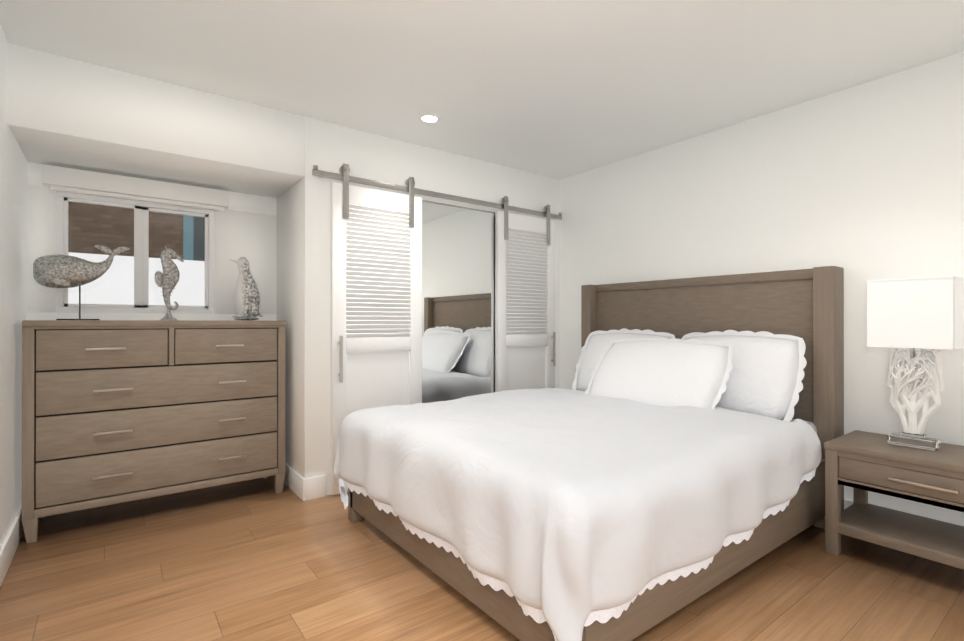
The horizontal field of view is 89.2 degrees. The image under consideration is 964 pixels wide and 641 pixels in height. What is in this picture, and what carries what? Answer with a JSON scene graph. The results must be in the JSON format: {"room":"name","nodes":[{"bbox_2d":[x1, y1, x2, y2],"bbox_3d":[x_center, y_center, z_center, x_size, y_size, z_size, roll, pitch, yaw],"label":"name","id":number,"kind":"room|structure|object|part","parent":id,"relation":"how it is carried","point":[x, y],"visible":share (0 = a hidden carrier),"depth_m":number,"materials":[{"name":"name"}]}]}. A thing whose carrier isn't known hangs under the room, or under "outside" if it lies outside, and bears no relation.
{"room":"bedroom","nodes":[
{"label":"bedroom","id":0,"kind":"room"},
{"bbox_2d":[0,24,27,547],"bbox_3d":[-0.696,-0.081,0.186,0.120,2.350,6.490,0,0,-37],"label":"wall","id":1,"kind":"structure","parent":0,"point":[13,230],"depth_m":2.28,"materials":[{"name":"white paint"}]},
{"bbox_2d":[0,506,23,587],"bbox_3d":[-0.642,1.026,0.224,0.015,0.135,6.250,0,0,-37],"label":"baseboard","id":2,"kind":"structure","parent":1,"relation":"attached to","point":[9,546],"depth_m":2.20,"materials":[{"name":"white"}]},
{"bbox_2d":[27,162,276,320],"bbox_3d":[-2.038,0.108,3.163,1.320,1.985,0.120,0,0,-37],"label":"wall","id":3,"kind":"structure","parent":0,"point":[245,225],"depth_m":3.31,"materials":[{"name":"white paint"}]},
{"bbox_2d":[42,164,228,313],"bbox_3d":[-2.111,-0.444,3.049,0.935,0.840,0.173,0,0,-37],"label":"alcove window","id":4,"kind":"structure","parent":3,"relation":"in","point":[124,284],"depth_m":3.05,"materials":[{"name":"white plastic"}]},
{"bbox_2d":[7,43,304,197],"bbox_3d":[-1.843,-1.066,2.906,1.320,0.368,0.770,0,0,-37],"label":"soffit","id":5,"kind":"object","parent":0,"point":[57,93],"depth_m":2.58,"materials":[{"name":"white paint"}]},
{"bbox_2d":[276,177,304,477],"bbox_3d":[-1.282,0.109,3.252,0.003,1.985,0.648,0,0,-37],"label":"wall","id":6,"kind":"structure","parent":0,"point":[290,266],"depth_m":3.18,"materials":[{"name":"white paint"}]},
{"bbox_2d":[284,463,305,500],"bbox_3d":[-1.281,1.034,3.240,0.015,0.135,0.665,0,0,-37],"label":"baseboard","id":7,"kind":"structure","parent":6,"relation":"attached to","point":[294,481],"depth_m":3.10,"materials":[{"name":"white wood"}]},
{"bbox_2d":[305,117,559,494],"bbox_3d":[-0.429,-0.072,3.969,2.220,2.350,0.770,0,0,-37],"label":"wall","id":8,"kind":"structure","parent":0,"point":[331,147],"depth_m":3.17,"materials":[{"name":"white paint"}]},
{"bbox_2d":[305,474,326,500],"bbox_3d":[-1.028,1.033,3.024,0.130,0.135,0.015,0,0,-37],"label":"baseboard","id":9,"kind":"structure","parent":8,"relation":"attached to","point":[316,486],"depth_m":3.02,"materials":[{"name":"white wood"}]},
{"bbox_2d":[312,163,561,494],"bbox_3d":[-0.163,0.050,3.627,2.175,2.080,0.094,0,0,-37],"label":"sliding barn door","id":10,"kind":"structure","parent":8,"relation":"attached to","point":[431,301],"depth_m":3.52,"materials":[{"name":"white paint"}]},
{"bbox_3d":[-0.674,0.049,3.230,0.640,2.080,0.075,0,0,-37],"label":"barn door","id":11,"kind":"part","parent":10,"relation":"part of","materials":[{"name":"white paint"}]},
{"bbox_3d":[-0.176,-0.917,3.647,2.175,0.062,0.050,0,0,-37],"label":"barn door track rail","id":12,"kind":"part","parent":10,"relation":"part of","materials":[{"name":"silver metal"}]},
{"bbox_3d":[-0.177,0.111,3.667,0.750,1.942,0.010,0,0,-37],"label":"closet mirror panel","id":13,"kind":"part","parent":10,"relation":"part of","materials":[{"name":"silver metal"}]},
{"bbox_3d":[0.380,0.051,4.024,0.640,2.080,0.075,0,0,-37],"label":"barn door","id":14,"kind":"part","parent":10,"relation":"part of","materials":[{"name":"white paint"}]},
{"bbox_2d":[0,475,963,640],"bbox_3d":[0.621,1.127,1.476,3.780,0.060,6.970,0,0,-37],"label":"floor","id":15,"kind":"structure","parent":0,"point":[258,559],"depth_m":2.02,"materials":[{"name":"brown wood"}]},
{"bbox_2d":[22,320,285,542],"bbox_3d":[-1.869,0.550,2.911,1.240,1.100,0.444,0,0,-37],"label":"dresser","id":16,"kind":"object","parent":15,"relation":"on","point":[117,411],"visible":1,"depth_m":2.69,"materials":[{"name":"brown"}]},
{"bbox_2d":[33,245,129,319],"bbox_3d":[-2.190,-0.212,2.685,0.412,0.422,0.114,0,0,-37],"label":"sculpture","id":17,"kind":"object","parent":16,"relation":"on","point":[59,271],"visible":1,"depth_m":2.62,"materials":[{"name":"grey stone"}]},
{"bbox_2d":[155,246,183,319],"bbox_3d":[-1.871,-0.222,2.926,0.151,0.443,0.092,0,0,-37],"label":"sculpture","id":18,"kind":"object","parent":16,"relation":"on","point":[167,280],"visible":1,"depth_m":2.91,"materials":[{"name":"grey stone"}]},
{"bbox_2d":[229,257,262,319],"bbox_3d":[-1.536,-0.205,3.179,0.203,0.410,0.165,0,0,-37],"label":"sculpture","id":19,"kind":"object","parent":16,"relation":"on","point":[247,301],"visible":1,"depth_m":3.14,"materials":[{"name":"stone"}]},
{"bbox_2d":[333,266,843,640],"bbox_3d":[0.556,0.407,2.655,2.196,1.385,1.831,0,0,-37],"label":"bed","id":20,"kind":"object","parent":15,"relation":"on","point":[663,459],"visible":1,"depth_m":2.05,"materials":[{"name":"white fabric"}]},
{"bbox_2d":[333,387,821,640],"bbox_3d":[0.387,0.760,2.525,1.772,0.612,1.834,0,0,-37],"label":"duvet","id":21,"kind":"object","parent":20,"relation":"on","point":[595,513],"depth_m":1.80,"materials":[{"name":"white fabric"}]},
{"bbox_3d":[0.580,0.679,2.667,1.967,0.262,1.558,0,0,-37],"label":"mattress","id":22,"kind":"part","parent":20,"relation":"part of","materials":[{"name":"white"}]},
{"bbox_2d":[824,430,963,569],"bbox_3d":[2.005,0.839,2.161,0.470,0.520,0.713,0,0,-37],"label":"nightstand","id":23,"kind":"object","parent":15,"relation":"on","point":[862,463],"visible":1,"depth_m":2.18,"materials":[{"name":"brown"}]},
{"bbox_2d":[866,276,963,450],"bbox_3d":[1.999,0.198,2.261,0.200,0.758,0.304,0,0,-37],"label":"table lamp","id":24,"kind":"object","parent":23,"relation":"on","point":[921,313],"visible":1,"depth_m":2.21,"materials":[{"name":"white plastic"}]},
{"bbox_2d":[0,0,963,179],"bbox_3d":[0.765,-1.294,1.291,3.780,0.080,6.490,0,0,-37],"label":"ceiling","id":25,"kind":"structure","parent":0,"point":[559,89],"depth_m":2.31,"materials":[{"name":"white paint"}]},
{"bbox_2d":[418,114,440,122],"bbox_3d":[-0.324,-1.246,3.018,0.136,0.005,0.136,0,0,-37],"label":"recessed light","id":26,"kind":"object","parent":25,"relation":"in","point":[428,118],"visible":1,"depth_m":3.02,"materials":[{"name":"white"}]},
{"bbox_2d":[560,52,963,525],"bbox_3d":[2.226,-0.076,2.389,0.120,2.350,6.490,0,0,-37],"label":"wall","id":27,"kind":"structure","parent":0,"point":[860,184],"depth_m":2.73,"materials":[{"name":"white paint"}]},
{"bbox_2d":[844,499,852,508],"bbox_3d":[2.389,1.031,2.058,0.015,0.135,5.530,0,0,-37],"label":"baseboard","id":28,"kind":"structure","parent":27,"relation":"attached to","point":[847,503],"depth_m":2.62,"materials":[{"name":"white wood"}]},
{"label":"outside","id":29,"kind":"structure","parent":0,"visible":0},
{"bbox_2d":[68,202,204,260],"bbox_3d":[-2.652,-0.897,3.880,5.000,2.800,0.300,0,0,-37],"label":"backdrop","id":30,"kind":"structure","parent":29,"point":[125,221],"depth_m":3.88,"materials":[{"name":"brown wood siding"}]}
]}

